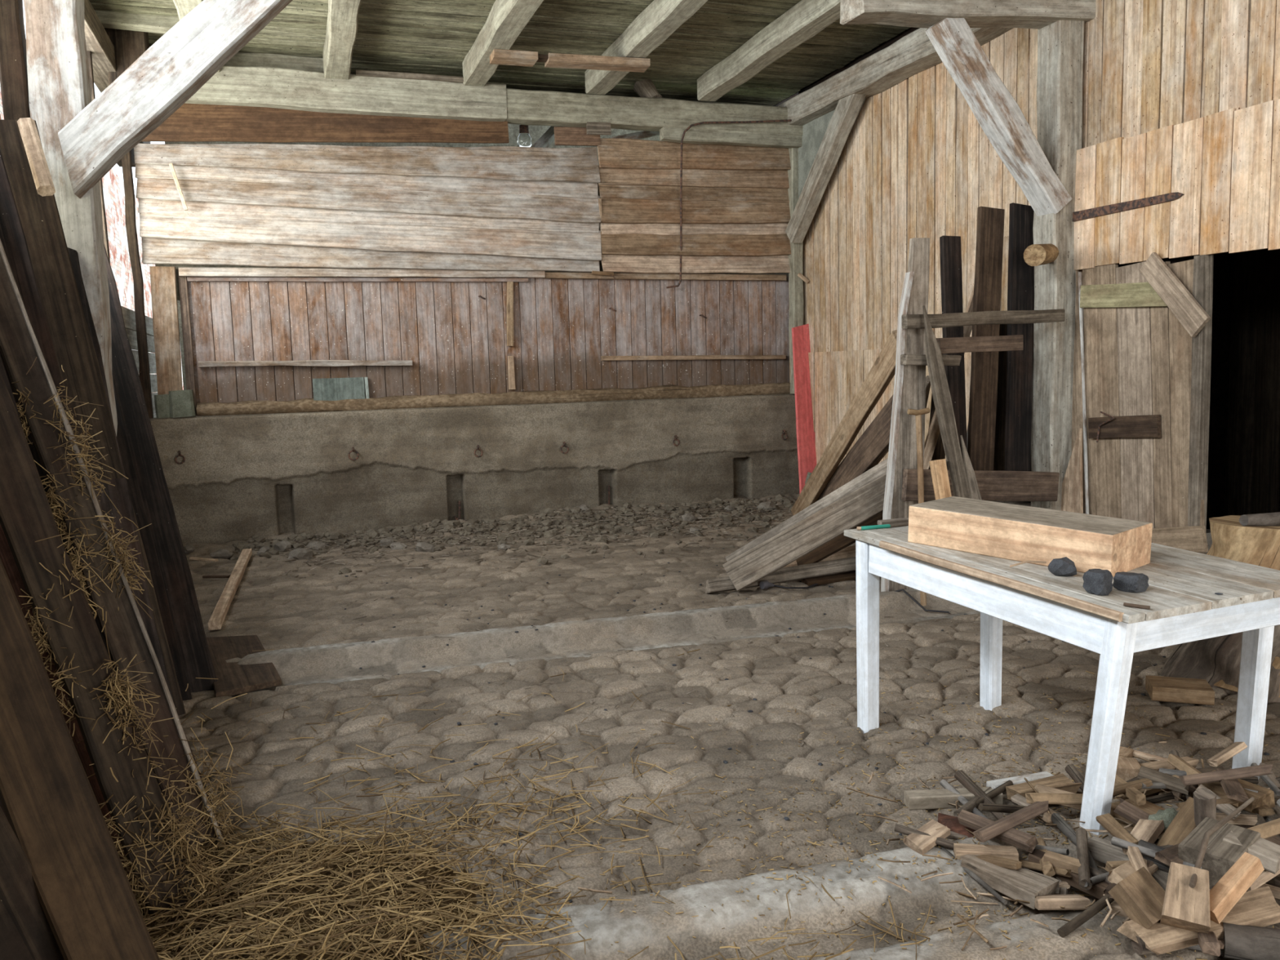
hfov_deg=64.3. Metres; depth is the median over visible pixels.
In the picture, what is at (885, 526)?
pencil
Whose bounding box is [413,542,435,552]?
loose stone
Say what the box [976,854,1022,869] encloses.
firewood piece
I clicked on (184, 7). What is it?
joist
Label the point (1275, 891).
firewood piece
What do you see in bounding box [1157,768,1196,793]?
firewood piece
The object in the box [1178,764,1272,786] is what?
firewood piece
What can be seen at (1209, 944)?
firewood piece
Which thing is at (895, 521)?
lath offcut
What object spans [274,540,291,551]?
loose stone
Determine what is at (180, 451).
ring
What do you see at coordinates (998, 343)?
rail
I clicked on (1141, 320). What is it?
door
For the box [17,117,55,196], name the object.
wood
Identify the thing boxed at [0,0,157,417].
wall
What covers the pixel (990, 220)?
board
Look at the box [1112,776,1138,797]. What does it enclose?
branch piece
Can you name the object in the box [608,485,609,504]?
bar
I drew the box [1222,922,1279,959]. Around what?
log
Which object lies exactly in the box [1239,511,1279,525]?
branch
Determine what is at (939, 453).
board
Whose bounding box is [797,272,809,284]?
wooden peg
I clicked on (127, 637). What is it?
leaning board
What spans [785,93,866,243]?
diagonal brace
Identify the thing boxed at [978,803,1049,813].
branch piece
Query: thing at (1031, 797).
firewood piece
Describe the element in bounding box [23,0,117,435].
timber post
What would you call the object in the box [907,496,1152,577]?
block
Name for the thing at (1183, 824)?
lath offcut
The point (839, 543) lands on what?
plank
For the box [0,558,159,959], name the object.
leaning board
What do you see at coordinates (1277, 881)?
firewood piece
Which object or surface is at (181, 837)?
straw
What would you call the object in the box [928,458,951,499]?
batten offcut
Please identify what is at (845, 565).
plank
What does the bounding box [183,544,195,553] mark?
loose stone
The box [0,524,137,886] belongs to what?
leaning board
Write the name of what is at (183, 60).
diagonal brace
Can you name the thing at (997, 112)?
diagonal brace
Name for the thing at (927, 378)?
plank
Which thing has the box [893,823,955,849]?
branch piece
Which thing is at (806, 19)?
joist
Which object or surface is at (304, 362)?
batten
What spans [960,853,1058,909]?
wood
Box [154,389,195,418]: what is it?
stone block
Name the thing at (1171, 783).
firewood piece
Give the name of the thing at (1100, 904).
branch piece
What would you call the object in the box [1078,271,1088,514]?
strip
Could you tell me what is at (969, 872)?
branch
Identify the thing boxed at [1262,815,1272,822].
branch piece
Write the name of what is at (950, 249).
board
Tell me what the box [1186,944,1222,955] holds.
branch piece
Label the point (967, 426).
pale lath
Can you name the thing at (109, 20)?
beam
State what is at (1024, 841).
firewood piece
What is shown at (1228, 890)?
lath offcut
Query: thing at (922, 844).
firewood piece
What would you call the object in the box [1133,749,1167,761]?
stick
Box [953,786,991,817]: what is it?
branch piece
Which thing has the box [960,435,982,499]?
stake
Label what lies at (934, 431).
angled lath
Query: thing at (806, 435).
board
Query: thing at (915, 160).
wall
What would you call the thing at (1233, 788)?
firewood piece
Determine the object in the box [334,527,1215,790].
litter
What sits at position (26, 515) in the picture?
leaning board
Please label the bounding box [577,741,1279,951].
splinters
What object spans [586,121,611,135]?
board
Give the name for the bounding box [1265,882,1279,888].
branch piece
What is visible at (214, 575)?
loose lath
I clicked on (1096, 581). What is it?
stone
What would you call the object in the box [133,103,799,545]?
wall
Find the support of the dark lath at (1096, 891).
on the floor
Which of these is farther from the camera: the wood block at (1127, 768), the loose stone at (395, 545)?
the loose stone at (395, 545)
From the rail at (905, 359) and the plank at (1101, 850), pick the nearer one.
the plank at (1101, 850)
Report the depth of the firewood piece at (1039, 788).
3.29 m
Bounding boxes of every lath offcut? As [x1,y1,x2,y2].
[877,517,908,524]
[1043,850,1080,874]
[1155,796,1196,846]
[1209,852,1264,924]
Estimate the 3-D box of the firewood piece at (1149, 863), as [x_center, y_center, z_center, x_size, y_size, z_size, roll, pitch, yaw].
[1.333,1.077,2.763,0.060,0.033,0.248,5,9,44]
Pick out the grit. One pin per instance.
(725, 762)
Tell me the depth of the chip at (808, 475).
10.58 m
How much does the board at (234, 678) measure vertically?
0.034 m
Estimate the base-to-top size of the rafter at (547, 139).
0.397 m
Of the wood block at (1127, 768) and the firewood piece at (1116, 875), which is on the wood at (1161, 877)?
the firewood piece at (1116, 875)
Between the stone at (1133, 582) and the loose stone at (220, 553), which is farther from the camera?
the loose stone at (220, 553)
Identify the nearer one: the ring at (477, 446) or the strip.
the strip
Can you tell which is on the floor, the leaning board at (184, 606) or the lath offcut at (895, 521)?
the leaning board at (184, 606)
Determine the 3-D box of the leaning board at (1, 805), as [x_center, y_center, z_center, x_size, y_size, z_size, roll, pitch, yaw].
[-1.868,0.031,2.617,0.802,2.524,0.173,-1,6,7]
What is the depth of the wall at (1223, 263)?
7.91 m
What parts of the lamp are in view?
glass globe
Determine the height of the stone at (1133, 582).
0.057 m
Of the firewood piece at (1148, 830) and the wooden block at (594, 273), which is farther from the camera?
the wooden block at (594, 273)
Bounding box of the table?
[844,525,1279,835]
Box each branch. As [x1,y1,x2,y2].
[936,844,1007,904]
[1051,813,1099,871]
[1131,935,1186,955]
[1189,796,1254,888]
[1196,766,1224,773]
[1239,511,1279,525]
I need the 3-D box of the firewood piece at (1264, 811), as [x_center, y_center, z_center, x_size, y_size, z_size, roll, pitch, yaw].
[1.930,1.021,3.184,0.043,0.066,0.199,0,7,16]
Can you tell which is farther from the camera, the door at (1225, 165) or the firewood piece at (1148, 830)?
the door at (1225, 165)
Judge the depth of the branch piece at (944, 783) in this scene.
3.39 m
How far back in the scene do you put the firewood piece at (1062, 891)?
2.84 m
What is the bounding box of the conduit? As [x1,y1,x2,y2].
[666,119,791,288]
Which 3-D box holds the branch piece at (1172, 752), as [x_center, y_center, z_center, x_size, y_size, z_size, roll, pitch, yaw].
[1.857,1.018,3.482,0.033,0.110,0.249,0,7,13]
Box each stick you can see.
[168,163,187,210]
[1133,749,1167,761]
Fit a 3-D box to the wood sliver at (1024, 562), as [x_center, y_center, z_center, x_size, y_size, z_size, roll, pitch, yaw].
[1.314,0.285,3.451,0.117,0.025,0.005,0,7,15]
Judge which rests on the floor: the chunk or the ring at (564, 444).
the chunk
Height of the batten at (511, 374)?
0.328 m
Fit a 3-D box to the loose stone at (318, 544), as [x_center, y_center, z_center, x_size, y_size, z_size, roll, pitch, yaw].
[-2.827,0.573,8.894,0.173,0.085,0.130,-4,7,-18]
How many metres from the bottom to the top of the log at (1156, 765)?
0.038 m
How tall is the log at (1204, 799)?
0.154 m
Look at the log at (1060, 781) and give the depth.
3.40 m
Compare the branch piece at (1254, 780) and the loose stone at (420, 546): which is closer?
the branch piece at (1254, 780)
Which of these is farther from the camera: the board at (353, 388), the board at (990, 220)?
the board at (353, 388)
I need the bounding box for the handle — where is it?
[906,407,929,605]
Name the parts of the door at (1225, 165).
strap hinge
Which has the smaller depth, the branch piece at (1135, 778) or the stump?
the branch piece at (1135, 778)
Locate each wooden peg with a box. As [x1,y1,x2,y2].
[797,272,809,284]
[1023,243,1058,266]
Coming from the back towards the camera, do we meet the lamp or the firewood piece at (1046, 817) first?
the lamp
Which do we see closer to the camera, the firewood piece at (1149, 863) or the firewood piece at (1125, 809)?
the firewood piece at (1149, 863)
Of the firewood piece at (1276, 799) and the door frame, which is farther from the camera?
the door frame
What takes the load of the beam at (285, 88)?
attached to the wall at (413, 237)
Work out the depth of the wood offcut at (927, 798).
3.40 m
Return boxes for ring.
[174,450,185,464]
[347,447,359,460]
[474,444,483,457]
[560,441,568,453]
[672,435,679,445]
[781,429,787,439]
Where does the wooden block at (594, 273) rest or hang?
attached to the wall at (413, 237)
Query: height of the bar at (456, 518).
0.192 m
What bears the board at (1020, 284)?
attached to the timber post at (1060, 78)
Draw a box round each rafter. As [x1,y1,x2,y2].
[531,125,554,147]
[611,130,659,139]
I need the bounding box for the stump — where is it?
[1160,515,1279,704]
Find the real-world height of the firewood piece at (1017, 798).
0.022 m
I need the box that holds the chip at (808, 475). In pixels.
[804,471,811,484]
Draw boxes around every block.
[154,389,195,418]
[591,271,613,275]
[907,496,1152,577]
[1110,799,1164,839]
[1110,900,1128,917]
[1115,756,1141,781]
[1118,746,1133,757]
[1177,817,1260,886]
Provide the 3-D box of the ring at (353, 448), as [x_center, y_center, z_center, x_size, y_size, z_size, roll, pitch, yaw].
[-2.671,-0.247,9.489,0.099,0.127,0.094,-4,7,-18]
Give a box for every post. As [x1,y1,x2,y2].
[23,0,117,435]
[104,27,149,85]
[787,147,804,393]
[1031,20,1084,510]
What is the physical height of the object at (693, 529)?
0.053 m
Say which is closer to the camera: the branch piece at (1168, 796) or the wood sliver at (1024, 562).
the branch piece at (1168, 796)
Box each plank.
[0,0,30,119]
[489,48,649,72]
[703,556,856,593]
[722,473,886,591]
[725,457,888,561]
[782,545,855,568]
[791,329,897,515]
[795,511,883,565]
[800,570,856,586]
[816,395,893,501]
[873,448,888,466]
[922,305,970,498]
[924,375,930,408]
[1087,835,1129,863]
[1198,769,1275,813]
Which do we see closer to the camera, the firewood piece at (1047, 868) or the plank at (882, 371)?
the firewood piece at (1047, 868)
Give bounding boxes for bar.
[453,501,460,519]
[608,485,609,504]
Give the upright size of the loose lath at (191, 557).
0.029 m
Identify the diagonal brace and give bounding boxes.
[57,0,292,198]
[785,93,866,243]
[924,17,1072,216]
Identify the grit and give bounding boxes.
[344,546,1269,902]
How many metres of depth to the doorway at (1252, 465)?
7.72 m
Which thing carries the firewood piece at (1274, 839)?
on the floor
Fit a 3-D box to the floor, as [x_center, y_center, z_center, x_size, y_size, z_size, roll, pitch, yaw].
[0.681,0.999,4.027,7.095,0.158,13.371,-4,7,-18]
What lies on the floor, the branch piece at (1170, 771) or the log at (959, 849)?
the log at (959, 849)
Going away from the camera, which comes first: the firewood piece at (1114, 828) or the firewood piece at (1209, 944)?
the firewood piece at (1209, 944)
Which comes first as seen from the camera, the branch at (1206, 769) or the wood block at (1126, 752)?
the branch at (1206, 769)
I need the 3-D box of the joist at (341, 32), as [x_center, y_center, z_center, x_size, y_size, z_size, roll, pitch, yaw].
[-1.984,-3.421,6.891,0.231,0.226,4.321,-4,7,-18]
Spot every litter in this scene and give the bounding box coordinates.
[125,648,951,959]
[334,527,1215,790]
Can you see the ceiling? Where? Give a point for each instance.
(426, 37)
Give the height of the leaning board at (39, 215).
2.747 m
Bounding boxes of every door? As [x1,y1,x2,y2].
[1072,98,1279,270]
[1080,252,1210,552]
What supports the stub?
on the beam at (524, 107)
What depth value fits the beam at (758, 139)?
10.20 m
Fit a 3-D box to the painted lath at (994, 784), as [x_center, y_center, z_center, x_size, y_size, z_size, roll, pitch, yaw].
[1.302,1.037,3.481,0.239,0.036,0.053,-3,7,-16]
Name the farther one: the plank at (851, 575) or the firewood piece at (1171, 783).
the plank at (851, 575)
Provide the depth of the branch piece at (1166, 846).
2.89 m
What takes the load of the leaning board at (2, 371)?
on the floor
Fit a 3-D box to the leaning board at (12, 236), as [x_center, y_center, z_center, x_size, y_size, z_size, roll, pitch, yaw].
[-2.253,-0.290,3.818,1.325,2.910,0.193,4,8,40]
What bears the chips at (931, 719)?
on the floor
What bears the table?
on the floor
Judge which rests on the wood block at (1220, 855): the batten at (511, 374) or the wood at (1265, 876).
the wood at (1265, 876)
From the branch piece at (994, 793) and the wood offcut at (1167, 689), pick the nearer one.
the branch piece at (994, 793)
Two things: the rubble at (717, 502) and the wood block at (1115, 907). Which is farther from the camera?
the rubble at (717, 502)
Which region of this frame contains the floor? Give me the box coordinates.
[178,493,1279,959]
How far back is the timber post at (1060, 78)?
6.94 m
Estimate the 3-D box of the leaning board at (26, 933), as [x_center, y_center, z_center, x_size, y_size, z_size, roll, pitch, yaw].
[-1.456,-0.251,1.579,0.139,3.303,1.542,-2,6,0]
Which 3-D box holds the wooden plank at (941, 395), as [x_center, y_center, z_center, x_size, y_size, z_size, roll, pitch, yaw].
[1.926,-0.223,6.235,0.384,1.686,0.093,1,7,18]
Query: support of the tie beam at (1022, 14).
on the timber post at (1060, 78)
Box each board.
[0,119,186,715]
[0,150,115,670]
[0,237,227,856]
[0,355,99,806]
[0,373,204,921]
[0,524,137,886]
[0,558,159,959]
[0,799,8,820]
[0,806,64,959]
[67,247,173,702]
[103,243,217,693]
[111,371,192,700]
[205,635,281,697]
[224,52,324,72]
[312,377,369,400]
[355,69,463,83]
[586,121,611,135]
[791,323,816,493]
[880,237,929,591]
[901,468,1059,501]
[928,353,945,469]
[939,235,967,470]
[967,206,1004,471]
[993,324,1007,471]
[1004,202,1034,471]
[1030,303,1034,471]
[1071,270,1087,513]
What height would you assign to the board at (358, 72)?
0.048 m
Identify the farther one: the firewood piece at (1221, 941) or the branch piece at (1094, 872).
the branch piece at (1094, 872)
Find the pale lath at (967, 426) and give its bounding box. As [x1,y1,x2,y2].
[966,426,968,441]
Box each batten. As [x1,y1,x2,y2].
[198,360,412,367]
[208,548,252,630]
[506,281,514,346]
[507,355,515,389]
[600,355,786,360]
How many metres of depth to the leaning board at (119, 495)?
4.55 m
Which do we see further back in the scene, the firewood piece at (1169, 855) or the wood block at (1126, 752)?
the wood block at (1126, 752)
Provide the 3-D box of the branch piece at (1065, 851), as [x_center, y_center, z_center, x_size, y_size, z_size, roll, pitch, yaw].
[1.185,1.084,2.993,0.018,0.045,0.147,-8,9,-44]
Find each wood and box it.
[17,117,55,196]
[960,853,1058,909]
[1151,869,1212,891]
[1222,830,1279,874]
[1247,869,1279,891]
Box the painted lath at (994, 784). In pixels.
[986,771,1053,794]
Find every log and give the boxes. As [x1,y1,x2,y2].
[953,843,1018,860]
[1005,773,1081,805]
[1108,866,1164,928]
[1137,840,1169,872]
[1139,756,1199,770]
[1193,787,1216,826]
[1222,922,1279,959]
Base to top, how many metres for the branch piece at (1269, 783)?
0.055 m
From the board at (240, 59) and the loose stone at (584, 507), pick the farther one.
the loose stone at (584, 507)
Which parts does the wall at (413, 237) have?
head moulding, head rail, head rail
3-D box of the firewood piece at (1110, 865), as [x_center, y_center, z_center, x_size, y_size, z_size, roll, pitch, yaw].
[1.412,1.081,2.845,0.239,0.058,0.033,-3,6,-12]
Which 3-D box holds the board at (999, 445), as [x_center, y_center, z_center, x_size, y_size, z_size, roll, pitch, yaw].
[2.635,-0.528,7.463,0.256,1.237,0.146,-4,7,-18]
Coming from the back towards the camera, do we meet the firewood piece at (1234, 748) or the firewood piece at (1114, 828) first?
the firewood piece at (1234, 748)
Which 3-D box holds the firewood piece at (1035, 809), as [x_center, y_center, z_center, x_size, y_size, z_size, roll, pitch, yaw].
[1.109,1.017,3.040,0.259,0.088,0.049,-4,7,-23]
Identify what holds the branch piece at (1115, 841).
on the branch piece
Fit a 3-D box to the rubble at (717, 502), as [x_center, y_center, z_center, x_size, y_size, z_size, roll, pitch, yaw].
[-0.707,0.468,9.059,5.548,0.192,2.238,-4,7,-18]
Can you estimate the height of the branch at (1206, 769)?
0.053 m
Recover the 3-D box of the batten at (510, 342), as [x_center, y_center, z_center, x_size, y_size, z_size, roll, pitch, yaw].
[-1.268,-1.619,9.935,0.084,0.621,0.050,-4,7,-18]
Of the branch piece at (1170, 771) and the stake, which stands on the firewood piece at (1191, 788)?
the branch piece at (1170, 771)
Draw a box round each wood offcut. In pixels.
[904,786,1003,809]
[1145,675,1214,705]
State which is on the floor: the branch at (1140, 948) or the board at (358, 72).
the branch at (1140, 948)
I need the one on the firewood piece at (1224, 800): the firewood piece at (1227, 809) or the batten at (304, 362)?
the firewood piece at (1227, 809)
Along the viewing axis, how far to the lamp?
10.03 m
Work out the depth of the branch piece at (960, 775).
3.41 m
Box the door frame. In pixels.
[1187,254,1213,554]
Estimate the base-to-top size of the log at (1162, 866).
0.072 m
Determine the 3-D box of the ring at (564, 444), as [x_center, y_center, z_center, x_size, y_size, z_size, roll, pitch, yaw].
[-0.757,-0.323,10.127,0.087,0.121,0.094,-4,7,-18]
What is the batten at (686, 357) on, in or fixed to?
attached to the wall at (413, 237)
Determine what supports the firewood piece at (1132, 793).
on the branch piece at (1135, 778)
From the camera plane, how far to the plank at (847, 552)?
7.07 m
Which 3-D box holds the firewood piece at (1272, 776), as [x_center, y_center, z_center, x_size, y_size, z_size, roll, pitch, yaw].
[2.124,1.000,3.433,0.038,0.051,0.127,0,7,13]
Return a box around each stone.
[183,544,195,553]
[209,548,234,559]
[257,546,271,555]
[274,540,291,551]
[288,547,314,559]
[306,541,326,550]
[378,537,393,546]
[390,542,407,550]
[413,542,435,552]
[497,543,510,550]
[576,504,590,511]
[681,512,697,521]
[724,505,734,511]
[756,501,774,511]
[1048,556,1076,576]
[1082,568,1113,595]
[1112,571,1149,592]
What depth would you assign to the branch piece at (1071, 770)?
3.46 m
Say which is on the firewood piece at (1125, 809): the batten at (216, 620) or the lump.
the lump
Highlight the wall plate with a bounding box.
[777,27,1013,125]
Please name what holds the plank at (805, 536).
on the floor
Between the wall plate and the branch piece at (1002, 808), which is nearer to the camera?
the branch piece at (1002, 808)
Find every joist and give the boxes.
[173,0,221,72]
[322,0,361,79]
[462,0,543,86]
[584,0,707,94]
[697,0,840,101]
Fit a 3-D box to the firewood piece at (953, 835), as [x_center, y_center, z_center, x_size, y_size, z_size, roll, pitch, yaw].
[0.947,1.095,3.147,0.128,0.037,0.038,-2,6,-3]
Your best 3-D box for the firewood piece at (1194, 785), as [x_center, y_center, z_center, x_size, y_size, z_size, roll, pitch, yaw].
[1.775,1.055,3.432,0.240,0.116,0.059,-3,6,-10]
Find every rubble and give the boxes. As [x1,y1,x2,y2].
[230,493,796,574]
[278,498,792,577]
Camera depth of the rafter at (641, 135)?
10.62 m
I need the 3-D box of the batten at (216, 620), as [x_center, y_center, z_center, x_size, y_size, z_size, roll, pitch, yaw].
[-2.929,0.739,7.343,0.074,0.070,2.581,-3,7,-17]
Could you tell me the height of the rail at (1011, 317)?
0.122 m
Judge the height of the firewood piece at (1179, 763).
0.042 m
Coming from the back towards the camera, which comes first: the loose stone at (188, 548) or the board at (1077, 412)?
the loose stone at (188, 548)
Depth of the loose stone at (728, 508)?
10.21 m
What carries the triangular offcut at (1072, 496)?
attached to the timber post at (1060, 78)
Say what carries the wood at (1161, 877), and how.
on the floor
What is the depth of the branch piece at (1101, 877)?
2.79 m
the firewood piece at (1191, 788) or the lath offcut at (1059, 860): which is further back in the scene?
the firewood piece at (1191, 788)
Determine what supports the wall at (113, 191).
on the ground
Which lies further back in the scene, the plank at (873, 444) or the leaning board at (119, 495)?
the plank at (873, 444)
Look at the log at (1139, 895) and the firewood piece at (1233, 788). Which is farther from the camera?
the firewood piece at (1233, 788)
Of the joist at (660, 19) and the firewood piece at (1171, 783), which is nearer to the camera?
the firewood piece at (1171, 783)
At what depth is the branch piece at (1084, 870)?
2.85 m
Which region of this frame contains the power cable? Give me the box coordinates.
[759,577,949,613]
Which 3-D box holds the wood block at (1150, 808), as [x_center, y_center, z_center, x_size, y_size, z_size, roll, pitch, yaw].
[1.554,1.054,3.162,0.134,0.070,0.136,-4,7,-23]
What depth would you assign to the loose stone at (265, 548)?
8.69 m
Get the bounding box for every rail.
[900,354,961,365]
[901,308,1065,328]
[936,334,1022,354]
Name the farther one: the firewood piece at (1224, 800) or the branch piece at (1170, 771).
the branch piece at (1170, 771)
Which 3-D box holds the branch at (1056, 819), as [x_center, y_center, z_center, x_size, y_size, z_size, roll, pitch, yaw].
[1.289,1.069,2.997,0.047,0.065,0.281,-2,6,-2]
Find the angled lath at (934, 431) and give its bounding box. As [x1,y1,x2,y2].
[923,286,973,469]
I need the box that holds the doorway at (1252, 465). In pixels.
[1223,248,1279,515]
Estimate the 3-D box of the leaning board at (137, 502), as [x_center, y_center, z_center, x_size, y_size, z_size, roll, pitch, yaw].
[-2.785,-0.170,5.445,0.108,2.341,2.113,-6,8,-36]
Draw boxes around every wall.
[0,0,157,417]
[0,84,183,413]
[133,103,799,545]
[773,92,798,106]
[798,0,1279,554]
[1206,252,1279,529]
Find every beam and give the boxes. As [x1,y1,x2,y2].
[94,10,179,33]
[184,65,506,121]
[505,88,803,136]
[659,126,802,148]
[840,0,1095,29]
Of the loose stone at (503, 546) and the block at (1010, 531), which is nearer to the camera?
the block at (1010, 531)
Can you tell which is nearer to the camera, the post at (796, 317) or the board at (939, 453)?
the board at (939, 453)
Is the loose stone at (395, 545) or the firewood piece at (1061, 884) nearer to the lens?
the firewood piece at (1061, 884)
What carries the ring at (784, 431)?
attached to the wall at (413, 237)
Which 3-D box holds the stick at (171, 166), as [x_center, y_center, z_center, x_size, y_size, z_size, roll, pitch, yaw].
[-3.954,-2.511,8.727,0.148,0.404,0.030,0,6,12]
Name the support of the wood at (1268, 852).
on the wood block at (1220, 855)
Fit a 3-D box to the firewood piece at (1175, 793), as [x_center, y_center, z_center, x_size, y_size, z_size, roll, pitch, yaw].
[1.783,1.057,3.423,0.069,0.053,0.147,2,8,32]
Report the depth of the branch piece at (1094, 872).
2.82 m
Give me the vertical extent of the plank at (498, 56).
0.064 m
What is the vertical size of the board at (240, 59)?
0.234 m
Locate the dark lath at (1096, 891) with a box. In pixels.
[1027,848,1111,904]
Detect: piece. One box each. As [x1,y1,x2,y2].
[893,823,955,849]
[902,818,950,854]
[939,779,987,818]
[946,831,968,839]
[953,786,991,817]
[954,769,1004,819]
[957,809,1038,853]
[972,800,1049,842]
[975,780,1013,808]
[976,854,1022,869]
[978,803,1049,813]
[1010,793,1043,816]
[1018,859,1071,877]
[1025,792,1083,804]
[1033,844,1069,855]
[1034,783,1081,810]
[1034,894,1090,910]
[1036,837,1055,876]
[1038,808,1066,823]
[1053,876,1067,911]
[1057,894,1114,937]
[1058,881,1070,889]
[1065,764,1084,791]
[1069,885,1081,891]
[1075,827,1092,890]
[1084,871,1109,887]
[1089,866,1110,883]
[1095,813,1137,844]
[1103,860,1154,898]
[1105,860,1128,871]
[1107,858,1158,884]
[1111,836,1201,868]
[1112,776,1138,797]
[1112,777,1153,796]
[1113,797,1164,835]
[1114,774,1146,805]
[1115,774,1179,799]
[1122,818,1164,854]
[1126,845,1151,874]
[1137,765,1190,795]
[1140,782,1168,789]
[1145,784,1198,804]
[1146,791,1174,803]
[1154,843,1183,866]
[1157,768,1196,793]
[1157,789,1182,804]
[1159,768,1186,776]
[1160,844,1173,848]
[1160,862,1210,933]
[1167,753,1201,775]
[1168,750,1193,799]
[1175,795,1243,810]
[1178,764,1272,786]
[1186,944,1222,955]
[1195,784,1240,819]
[1197,931,1220,956]
[1206,742,1247,766]
[1215,768,1248,802]
[1215,813,1257,826]
[1217,937,1224,949]
[1231,803,1238,808]
[1234,824,1279,845]
[1240,776,1258,783]
[1248,817,1279,839]
[1250,762,1279,795]
[1255,804,1275,816]
[1257,883,1279,900]
[1259,762,1279,789]
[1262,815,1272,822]
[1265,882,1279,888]
[1274,796,1279,804]
[1274,878,1279,885]
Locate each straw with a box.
[12,356,266,927]
[138,841,535,959]
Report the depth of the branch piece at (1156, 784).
3.23 m
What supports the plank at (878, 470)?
on the floor
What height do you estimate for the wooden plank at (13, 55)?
4.400 m
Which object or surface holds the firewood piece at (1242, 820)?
on the floor
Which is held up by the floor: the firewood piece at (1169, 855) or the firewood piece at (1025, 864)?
the firewood piece at (1025, 864)
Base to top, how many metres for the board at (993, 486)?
0.316 m
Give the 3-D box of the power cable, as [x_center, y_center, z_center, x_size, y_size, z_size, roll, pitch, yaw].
[1.316,0.721,6.446,0.809,0.110,0.996,-4,7,-18]
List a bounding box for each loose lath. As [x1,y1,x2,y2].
[189,556,217,561]
[202,574,230,577]
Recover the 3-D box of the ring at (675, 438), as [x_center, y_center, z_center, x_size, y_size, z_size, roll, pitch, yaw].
[0.364,-0.409,10.496,0.074,0.115,0.094,-4,7,-18]
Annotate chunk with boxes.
[937,812,976,837]
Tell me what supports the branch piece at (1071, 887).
on the floor
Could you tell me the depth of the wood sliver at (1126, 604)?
2.98 m
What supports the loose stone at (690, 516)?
on the floor
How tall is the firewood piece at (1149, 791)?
0.097 m
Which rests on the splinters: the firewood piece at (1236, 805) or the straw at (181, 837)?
the firewood piece at (1236, 805)
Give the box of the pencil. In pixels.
[857,522,908,529]
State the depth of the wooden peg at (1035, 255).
6.55 m
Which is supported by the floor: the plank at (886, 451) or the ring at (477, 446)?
the plank at (886, 451)
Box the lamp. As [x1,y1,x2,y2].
[516,124,532,146]
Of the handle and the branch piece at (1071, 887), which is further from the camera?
the handle
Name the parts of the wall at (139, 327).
plate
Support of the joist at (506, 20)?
attached to the ceiling
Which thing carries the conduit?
attached to the wall at (413, 237)
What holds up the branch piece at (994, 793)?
on the splinters
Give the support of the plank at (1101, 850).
on the floor
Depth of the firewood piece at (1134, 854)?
2.78 m
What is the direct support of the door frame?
attached to the wall at (915, 160)
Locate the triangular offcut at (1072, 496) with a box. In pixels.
[1061,427,1083,513]
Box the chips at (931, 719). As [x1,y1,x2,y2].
[482,654,1275,959]
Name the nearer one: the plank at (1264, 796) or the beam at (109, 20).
the plank at (1264, 796)
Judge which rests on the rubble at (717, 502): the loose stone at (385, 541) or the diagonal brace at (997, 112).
the loose stone at (385, 541)
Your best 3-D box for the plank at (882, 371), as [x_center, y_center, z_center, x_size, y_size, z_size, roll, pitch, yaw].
[1.563,-0.269,8.018,0.091,1.707,2.989,-2,6,-4]
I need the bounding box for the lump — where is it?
[1148,808,1177,831]
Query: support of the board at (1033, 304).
attached to the timber post at (1060, 78)
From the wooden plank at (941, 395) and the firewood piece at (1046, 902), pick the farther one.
the wooden plank at (941, 395)
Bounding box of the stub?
[633,79,662,97]
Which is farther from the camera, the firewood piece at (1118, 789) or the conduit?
the conduit
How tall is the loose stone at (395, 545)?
0.077 m
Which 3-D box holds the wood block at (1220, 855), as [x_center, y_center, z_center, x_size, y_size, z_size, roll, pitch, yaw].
[1.569,1.011,2.755,0.189,0.110,0.143,-7,8,-40]
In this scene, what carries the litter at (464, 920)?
on the floor
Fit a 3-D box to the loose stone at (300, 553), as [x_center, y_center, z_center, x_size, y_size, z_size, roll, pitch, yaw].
[-2.804,0.620,8.416,0.212,0.120,0.154,-4,7,-18]
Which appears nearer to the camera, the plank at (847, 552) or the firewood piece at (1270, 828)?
the firewood piece at (1270, 828)
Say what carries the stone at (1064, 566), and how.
on the table
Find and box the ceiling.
[88,0,911,106]
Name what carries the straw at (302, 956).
on the floor
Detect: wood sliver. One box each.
[1009,560,1046,567]
[1123,602,1150,609]
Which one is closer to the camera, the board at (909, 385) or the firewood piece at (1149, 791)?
the firewood piece at (1149, 791)

